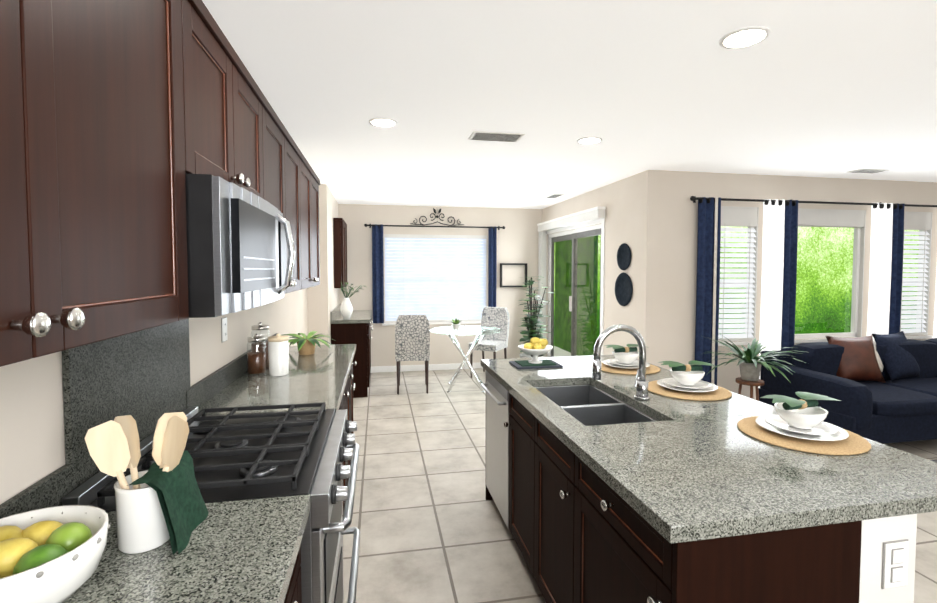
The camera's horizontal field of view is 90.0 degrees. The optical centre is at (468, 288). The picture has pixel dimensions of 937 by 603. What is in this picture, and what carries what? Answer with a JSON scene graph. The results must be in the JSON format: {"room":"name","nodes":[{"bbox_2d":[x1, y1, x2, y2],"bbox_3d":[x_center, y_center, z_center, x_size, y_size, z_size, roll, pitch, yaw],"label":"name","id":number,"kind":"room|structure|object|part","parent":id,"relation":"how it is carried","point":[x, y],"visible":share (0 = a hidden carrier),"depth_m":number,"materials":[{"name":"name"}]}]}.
{"room":"kitchen and dining room","nodes":[
{"label":"kitchen and dining room","id":0,"kind":"room"},
{"bbox_2d":[0,288,307,504],"bbox_3d":[-1.046,0.242,1.042,0.120,2.440,8.350,0,2,-11],"label":"wall","id":1,"kind":"structure","parent":0,"point":[32,444],"depth_m":1.12,"materials":[{"name":"paint"}]},
{"bbox_2d":[0,0,83,366],"bbox_3d":[-0.686,-0.296,0.346,0.326,0.800,0.570,0,2,-11],"label":"upper cabinet","id":2,"kind":"object","parent":1,"relation":"attached to","point":[40,221],"depth_m":0.62,"materials":[{"name":"brown wood"}]},
{"bbox_2d":[72,0,203,344],"bbox_3d":[-0.777,-0.315,0.818,0.326,0.800,0.632,0,2,-11],"label":"upper cabinet","id":3,"kind":"object","parent":1,"relation":"attached to","point":[119,119],"depth_m":0.89,"materials":[{"name":"brown wood"}]},
{"bbox_2d":[200,0,247,189],"bbox_3d":[-0.867,-0.508,1.280,0.326,0.450,0.443,0,2,-11],"label":"upper cabinet","id":4,"kind":"object","parent":1,"relation":"attached to","point":[222,70],"depth_m":1.38,"materials":[{"name":"brown wood"}]},
{"bbox_2d":[185,174,294,317],"bbox_3d":[-0.816,-0.113,1.470,0.456,0.344,0.758,0,2,-11],"label":"microwave","id":5,"kind":"object","parent":4,"relation":"attached to","point":[238,237],"visible":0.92,"depth_m":1.20,"materials":[{"name":"silver metal"}]},
{"bbox_2d":[221,317,227,341],"bbox_3d":[-1.236,0.209,2.375,0.008,0.122,0.078,0,2,-11],"label":"outlet","id":6,"kind":"object","parent":1,"relation":"attached to","point":[224,337],"visible":1,"depth_m":2.36,"materials":[{"name":"plastic"}]},
{"bbox_2d":[244,65,267,200],"bbox_3d":[-0.928,-0.521,1.597,0.326,0.450,0.443,0,2,-11],"label":"upper cabinet","id":7,"kind":"object","parent":1,"relation":"attached to","point":[255,102],"depth_m":1.75,"materials":[{"name":"brown wood"}]},
{"bbox_2d":[268,102,304,293],"bbox_3d":[-1.053,-0.372,2.256,0.326,0.800,1.007,0,2,-11],"label":"upper cabinet","id":8,"kind":"object","parent":1,"relation":"attached to","point":[285,159],"depth_m":2.39,"materials":[{"name":"brown wood"}]},
{"bbox_2d":[304,157,319,287],"bbox_3d":[-1.214,-0.405,3.096,0.326,0.800,0.945,0,2,-11],"label":"upper cabinet","id":9,"kind":"object","parent":1,"relation":"attached to","point":[311,181],"depth_m":3.15,"materials":[{"name":"brown wood"}]},
{"bbox_2d":[307,184,339,344],"bbox_3d":[-1.882,0.045,5.979,0.340,2.440,1.670,0,2,-11],"label":"wall","id":10,"kind":"structure","parent":0,"point":[323,300],"depth_m":5.18,"materials":[{"name":"paint"}]},
{"bbox_2d":[333,218,347,287],"bbox_3d":[-1.690,-0.457,6.276,0.148,0.880,0.840,0,2,-11],"label":"upper cabinet","id":11,"kind":"object","parent":10,"relation":"attached to","point":[340,247],"visible":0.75,"depth_m":5.88,"materials":[{"name":"brown wood"}]},
{"bbox_2d":[338,204,541,366],"bbox_3d":[-0.309,0.002,7.069,3.160,2.440,0.120,0,2,-11],"label":"wall","id":12,"kind":"structure","parent":0,"point":[517,238],"depth_m":7.01,"materials":[{"name":"paint"}]},
{"bbox_2d":[370,362,482,372],"bbox_3d":[-0.356,1.179,7.038,3.038,0.090,0.014,0,2,-11],"label":"baseboard","id":13,"kind":"structure","parent":12,"relation":"attached to","point":[375,369],"depth_m":6.95,"materials":[{"name":"white wood"}]},
{"bbox_2d":[382,234,486,325],"bbox_3d":[-0.480,-0.131,6.999,1.600,1.331,0.113,0,2,-11],"label":"window blind","id":14,"kind":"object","parent":12,"relation":"in","point":[437,300],"depth_m":6.99,"materials":[{"name":"white paint"}]},
{"bbox_2d":[364,224,504,322],"bbox_3d":[-0.470,-0.220,6.916,2.076,1.435,0.100,0,2,-11],"label":"curtains","id":15,"kind":"object","parent":12,"relation":"attached to","point":[378,273],"visible":0.9,"depth_m":6.76,"materials":[{"name":"fabric"}]},
{"bbox_2d":[410,208,463,225],"bbox_3d":[-0.462,-1.056,6.919,0.801,0.258,0.045,0,2,-11],"label":"art","id":16,"kind":"object","parent":12,"relation":"attached to","point":[439,211],"visible":0.98,"depth_m":6.91},
{"bbox_2d":[500,263,526,286],"bbox_3d":[0.690,-0.199,7.160,0.420,0.365,0.058,0,2,-11],"label":"art","id":17,"kind":"object","parent":12,"relation":"attached to","point":[512,274],"visible":1,"depth_m":7.17,"materials":[{"name":"paint"}]},
{"bbox_2d":[202,0,936,208],"bbox_3d":[3.021,-1.070,2.560,8.920,0.060,10.140,0,2,-11],"label":"ceiling","id":18,"kind":"structure","parent":0,"point":[826,88],"depth_m":2.44,"materials":[{"name":"paint"}]},
{"bbox_2d":[369,118,397,126],"bbox_3d":[-0.541,-1.052,2.978,0.180,0.006,0.180,0,2,-11],"label":"recessed light","id":19,"kind":"object","parent":18,"relation":"in","point":[383,122],"visible":1,"depth_m":2.96,"materials":[{"name":"white"}]},
{"bbox_2d":[468,131,524,141],"bbox_3d":[0.193,-1.063,3.292,0.360,0.010,0.200,0,2,-11],"label":"ceiling vent","id":20,"kind":"object","parent":18,"relation":"in","point":[494,136],"visible":1,"depth_m":3.27,"materials":[{"name":"metal"}]},
{"bbox_2d":[545,194,564,197],"bbox_3d":[1.090,-1.169,5.936,0.150,0.010,0.300,0,2,-11],"label":"ceiling vent","id":21,"kind":"object","parent":18,"relation":"in","point":[554,195],"visible":1,"depth_m":5.88,"materials":[{"name":"metal"}]},
{"bbox_2d":[577,137,601,143],"bbox_3d":[0.876,-1.069,3.392,0.180,0.006,0.180,0,2,-11],"label":"recessed light","id":22,"kind":"object","parent":18,"relation":"in","point":[589,140],"visible":1,"depth_m":3.38,"materials":[{"name":"white"}]},
{"bbox_2d":[719,26,770,48],"bbox_3d":[1.113,-1.009,1.891,0.180,0.006,0.180,0,2,-11],"label":"recessed light","id":23,"kind":"object","parent":18,"relation":"in","point":[744,37],"visible":1,"depth_m":1.88,"materials":[{"name":"white"}]},
{"bbox_2d":[847,168,888,173],"bbox_3d":[3.781,-1.109,4.437,0.300,0.010,0.150,0,2,-11],"label":"ceiling vent","id":24,"kind":"object","parent":18,"relation":"in","point":[868,171],"visible":1,"depth_m":4.43,"materials":[{"name":"metal"}]},
{"bbox_2d":[542,170,659,364],"bbox_3d":[1.468,0.050,5.873,0.120,2.440,2.900,0,2,-11],"label":"wall","id":25,"kind":"structure","parent":0,"point":[630,204],"depth_m":4.70,"materials":[{"name":"paint"}]},
{"bbox_2d":[537,206,605,356],"bbox_3d":[1.280,0.142,6.198,0.096,2.170,2.010,0,2,-11],"label":"blind valance","id":26,"kind":"object","parent":25,"relation":"attached to","point":[591,214],"visible":0.65,"depth_m":6.92,"materials":[{"name":"white paint"}]},
{"bbox_2d":[546,218,604,356],"bbox_3d":[1.381,0.211,6.220,0.102,2.090,1.920,0,2,-11],"label":"sliding glass door","id":27,"kind":"structure","parent":25,"relation":"in","point":[574,234],"depth_m":6.18,"materials":[{"name":"clear glass"}]},
{"bbox_2d":[615,272,632,305],"bbox_3d":[1.598,0.011,4.827,0.014,0.350,0.350,0,2,-11],"label":"decorative plate","id":28,"kind":"object","parent":25,"relation":"attached to","point":[623,289],"visible":0.98,"depth_m":4.82,"materials":[{"name":"ceramic"}]},
{"bbox_2d":[617,243,631,269],"bbox_3d":[1.598,-0.324,4.814,0.014,0.280,0.280,0,2,-11],"label":"decorative plate","id":29,"kind":"object","parent":25,"relation":"attached to","point":[624,255],"visible":0.96,"depth_m":4.81,"materials":[{"name":"ceramic"}]},
{"bbox_2d":[343,368,936,602],"bbox_3d":[3.021,1.428,2.660,8.920,0.060,10.140,0,2,-11],"label":"floor","id":30,"kind":"structure","parent":0,"point":[428,522],"depth_m":2.95,"materials":[{"name":"tile"}]},
{"bbox_2d":[62,402,360,602],"bbox_3d":[-0.713,0.962,1.568,0.663,0.960,0.760,0,2,-11],"label":"range","id":31,"kind":"object","parent":30,"relation":"on","point":[250,456],"visible":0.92,"depth_m":1.42,"materials":[{"name":"silver metal"}]},
{"bbox_2d":[284,546,301,602],"bbox_3d":[-0.657,1.029,0.882,0.566,0.880,0.607,0,2,-11],"label":"base cabinet","id":32,"kind":"object","parent":30,"relation":"on","point":[294,595],"depth_m":1.16,"materials":[{"name":"wood"}]},
{"bbox_2d":[62,494,309,602],"bbox_3d":[-0.465,0.606,-0.071,0.591,0.040,2.517,0,2,-11],"label":"countertop","id":33,"kind":"structure","parent":32,"relation":"on","point":[244,551],"depth_m":0.93,"materials":[{"name":"grey stone"}]},
{"bbox_2d":[0,505,109,602],"bbox_3d":[-0.782,0.488,0.812,0.257,0.122,0.258,0,2,-11],"label":"fruit bowl","id":34,"kind":"object","parent":33,"relation":"on","point":[51,554],"visible":1,"depth_m":0.80,"materials":[{"name":"white ceramic"}]},
{"bbox_2d":[85,412,208,554],"bbox_3d":[-0.689,0.404,1.018,0.186,0.274,0.167,0,2,-11],"label":"utensil crock","id":35,"kind":"object","parent":33,"relation":"on","point":[160,502],"visible":1,"depth_m":0.98,"materials":[{"name":"white ceramic"}]},
{"bbox_2d":[340,386,347,515],"bbox_3d":[-0.945,0.969,2.384,0.566,0.880,0.922,0,2,-11],"label":"base cabinet","id":36,"kind":"object","parent":30,"relation":"on","point":[343,405],"depth_m":2.78,"materials":[{"name":"wood"}]},
{"bbox_2d":[330,303,372,397],"bbox_3d":[-1.486,0.751,6.111,0.468,1.020,1.335,0,2,-11],"label":"buffet","id":37,"kind":"object","parent":30,"relation":"on","point":[356,328],"visible":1,"depth_m":5.49,"materials":[{"name":"wood"}]},
{"bbox_2d":[340,282,364,318],"bbox_3d":[-1.384,0.139,5.665,0.319,0.434,0.309,0,2,-11],"label":"vase","id":38,"kind":"object","parent":37,"relation":"on","point":[346,309],"visible":1,"depth_m":5.54,"materials":[{"name":"white ceramic"}]},
{"bbox_2d":[348,358,355,479],"bbox_3d":[-1.097,0.937,3.177,0.566,0.880,0.935,0,2,-11],"label":"base cabinet","id":39,"kind":"object","parent":30,"relation":"on","point":[351,386],"depth_m":3.28,"materials":[{"name":"wood"}]},
{"bbox_2d":[192,344,355,415],"bbox_3d":[-1.011,0.493,2.773,0.591,0.040,1.749,0,2,-11],"label":"countertop","id":40,"kind":"structure","parent":39,"relation":"on","point":[321,376],"depth_m":2.36,"materials":[{"name":"grey stone"}]},
{"bbox_2d":[247,334,265,373],"bbox_3d":[-1.194,0.366,2.639,0.100,0.222,0.100,0,2,-11],"label":"glass canister","id":41,"kind":"object","parent":40,"relation":"on","point":[256,361],"visible":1,"depth_m":2.60,"materials":[{"name":"clear glass"}]},
{"bbox_2d":[251,322,269,367],"bbox_3d":[-1.229,0.336,2.769,0.104,0.272,0.104,0,2,-11],"label":"glass canister","id":42,"kind":"object","parent":40,"relation":"on","point":[259,326],"visible":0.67,"depth_m":2.74,"materials":[{"name":"clear glass"}]},
{"bbox_2d":[268,333,288,375],"bbox_3d":[-1.054,0.364,2.600,0.107,0.229,0.107,0,2,-11],"label":"ceramic canister","id":43,"kind":"object","parent":40,"relation":"on","point":[278,355],"visible":1,"depth_m":2.56,"materials":[{"name":"white ceramic"}]},
{"bbox_2d":[283,331,333,354],"bbox_3d":[-1.137,0.384,3.228,0.438,0.138,0.444,0,2,-11],"label":"potted plant","id":44,"kind":"object","parent":40,"relation":"on","point":[306,344],"visible":0.96,"depth_m":3.19,"materials":[{"name":"plant"}]},
{"bbox_2d":[395,315,429,394],"bbox_3d":[-0.699,0.791,5.852,0.410,0.961,0.503,0,2,-7],"label":"dining chair","id":45,"kind":"object","parent":30,"relation":"on","point":[412,337],"visible":1,"depth_m":5.62,"materials":[{"name":"grey fabric"}]},
{"bbox_2d":[430,325,501,392],"bbox_3d":[-0.034,0.893,5.935,0.924,0.749,0.924,0,2,-11],"label":"dining table","id":46,"kind":"object","parent":30,"relation":"on","point":[481,333],"visible":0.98,"depth_m":5.86,"materials":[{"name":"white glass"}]},
{"bbox_2d":[450,318,461,329],"bbox_3d":[-0.158,0.447,5.910,0.173,0.143,0.167,0,2,-11],"label":"potted plant","id":47,"kind":"object","parent":46,"relation":"on","point":[456,324],"visible":1,"depth_m":5.88,"materials":[{"name":"white ceramic"}]},
{"bbox_2d":[469,307,509,377],"bbox_3d":[0.295,0.761,6.599,0.410,0.961,0.503,1,3,26],"label":"dining chair","id":48,"kind":"object","parent":30,"relation":"on","point":[495,317],"visible":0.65,"depth_m":6.69,"materials":[{"name":"grey fabric"}]},
{"bbox_2d":[517,276,554,357],"bbox_3d":[0.939,0.540,6.473,0.539,1.413,0.603,0,2,-11],"label":"plant","id":49,"kind":"object","parent":30,"relation":"on","point":[532,325],"visible":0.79,"depth_m":6.40,"materials":[{"name":"green plant"}]},
{"bbox_2d":[481,367,916,602],"bbox_3d":[0.617,0.979,2.135,0.747,0.880,1.998,0,2,-11],"label":"kitchen island","id":50,"kind":"object","parent":30,"relation":"on","point":[607,488],"depth_m":1.40,"materials":[{"name":"stone"}]},
{"bbox_2d":[481,355,668,386],"bbox_3d":[0.631,0.490,2.846,1.010,0.040,0.600,0,2,-11],"label":"island countertop","id":51,"kind":"structure","parent":50,"relation":"on","point":[575,369],"depth_m":2.68,"materials":[{"name":"grey stone"}]},
{"bbox_2d":[509,337,562,368],"bbox_3d":[0.408,0.383,2.861,0.279,0.170,0.213,0,2,-11],"label":"fruit stand","id":52,"kind":"object","parent":51,"relation":"on","point":[535,347],"visible":1,"depth_m":2.81,"materials":[{"name":"white ceramic"}]},
{"bbox_2d":[601,344,660,374],"bbox_3d":[0.933,0.406,2.779,0.385,0.132,0.385,0,2,-11],"label":"place setting","id":53,"kind":"object","parent":51,"relation":"on","point":[624,361],"visible":0.94,"depth_m":2.74,"materials":[{"name":"white ceramic"}]},
{"bbox_2d":[589,371,775,418],"bbox_3d":[0.993,0.515,2.234,0.530,0.040,0.740,0,2,-11],"label":"island countertop","id":54,"kind":"structure","parent":50,"relation":"on","point":[622,386],"depth_m":2.04,"materials":[{"name":"grey stone"}]},
{"bbox_2d":[592,324,649,400],"bbox_3d":[0.677,0.328,2.102,0.272,0.340,0.100,0,2,-11],"label":"faucet","id":55,"kind":"object","parent":54,"relation":"on","point":[641,385],"visible":1,"depth_m":2.08,"materials":[{"name":"silver metal"}]},
{"bbox_2d":[648,361,731,400],"bbox_3d":[1.055,0.426,2.263,0.384,0.132,0.384,0,2,-11],"label":"place setting","id":56,"kind":"object","parent":54,"relation":"on","point":[685,382],"visible":0.96,"depth_m":2.22,"materials":[{"name":"white ceramic"}]},
{"bbox_2d":[557,411,936,546],"bbox_3d":[0.891,0.544,1.492,1.010,0.040,0.680,0,2,-11],"label":"island countertop","id":57,"kind":"structure","parent":50,"relation":"on","point":[703,480],"depth_m":1.31,"materials":[{"name":"grey stone"}]},
{"bbox_2d":[737,391,870,454],"bbox_3d":[1.171,0.450,1.655,0.385,0.132,0.385,0,2,-11],"label":"place setting","id":58,"kind":"object","parent":57,"relation":"on","point":[798,425],"visible":1,"depth_m":1.61,"materials":[{"name":"white ceramic"}]},
{"bbox_3d":[1.100,0.711,1.204,0.078,0.122,0.010,0,2,-11],"label":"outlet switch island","id":59,"kind":"part","parent":50,"relation":"part of","materials":[{"name":"white plastic"}]},
{"bbox_2d":[702,336,802,400],"bbox_3d":[2.450,0.873,4.090,0.774,0.939,0.743,0,2,-11],"label":"plant","id":60,"kind":"object","parent":30,"relation":"on","point":[750,363],"visible":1,"depth_m":4.08,"materials":[{"name":"green plant"}]},
{"bbox_2d":[758,331,936,443],"bbox_3d":[4.217,0.881,4.314,2.700,0.902,0.960,0,2,-11],"label":"sofa","id":61,"kind":"object","parent":30,"relation":"on","point":[882,388],"visible":0.9,"depth_m":4.22,"materials":[{"name":"blue fabric"}]},
{"bbox_2d":[656,170,936,399],"bbox_3d":[4.396,0.084,5.020,5.310,2.440,0.120,0,2,-11],"label":"wall","id":62,"kind":"structure","parent":0,"point":[677,259],"depth_m":4.58,"materials":[{"name":"paint"}]},
{"bbox_2d":[718,206,759,345],"bbox_3d":[2.634,-0.122,4.642,0.530,1.361,0.113,0,2,-11],"label":"window blind","id":63,"kind":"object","parent":62,"relation":"in","point":[740,217],"depth_m":4.64,"materials":[{"name":"white paint"}]},
{"bbox_2d":[690,196,936,387],"bbox_3d":[4.312,0.198,4.902,4.526,2.190,0.087,0,2,-11],"label":"curtains","id":64,"kind":"object","parent":62,"relation":"attached to","point":[779,274],"visible":0.79,"depth_m":4.63,"materials":[{"name":"fabric"}]},
{"bbox_2d":[794,208,865,342],"bbox_3d":[3.685,-0.130,4.843,0.970,1.361,0.113,0,2,-11],"label":"living room window","id":65,"kind":"structure","parent":62,"relation":"in","point":[831,218],"depth_m":4.88,"materials":[{"name":"glass"}]},
{"bbox_2d":[900,211,932,338],"bbox_3d":[4.755,-0.138,5.048,0.530,1.361,0.113,0,2,-11],"label":"living room window","id":66,"kind":"structure","parent":62,"relation":"in","point":[921,222],"depth_m":5.05,"materials":[{"name":"white paint"}]},
{"label":"outside","id":67,"kind":"structure","parent":0,"visible":0},
{"bbox_2d":[387,239,482,317],"bbox_3d":[-0.883,-0.295,7.498,3.700,3.000,0.001,0,2,-11],"label":"daylight glow","id":68,"kind":"structure","parent":67,"point":[434,266],"depth_m":7.56,"materials":[{"name":"white"}]},
{"bbox_2d":[554,346,576,356],"bbox_3d":[7.523,1.221,8.117,12.580,0.040,4.670,0,2,-11],"label":"patio","id":69,"kind":"structure","parent":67,"point":[557,351],"depth_m":8.62,"materials":[{"name":"concrete"}]},
{"bbox_2d":[554,226,918,355],"bbox_3d":[7.623,-1.415,7.965,12.400,5.800,7.600,0,2,-11],"label":"hedge","id":70,"kind":"object","parent":69,"relation":"on","point":[833,295],"depth_m":10.42,"materials":[{"name":"green plant"}]}
]}

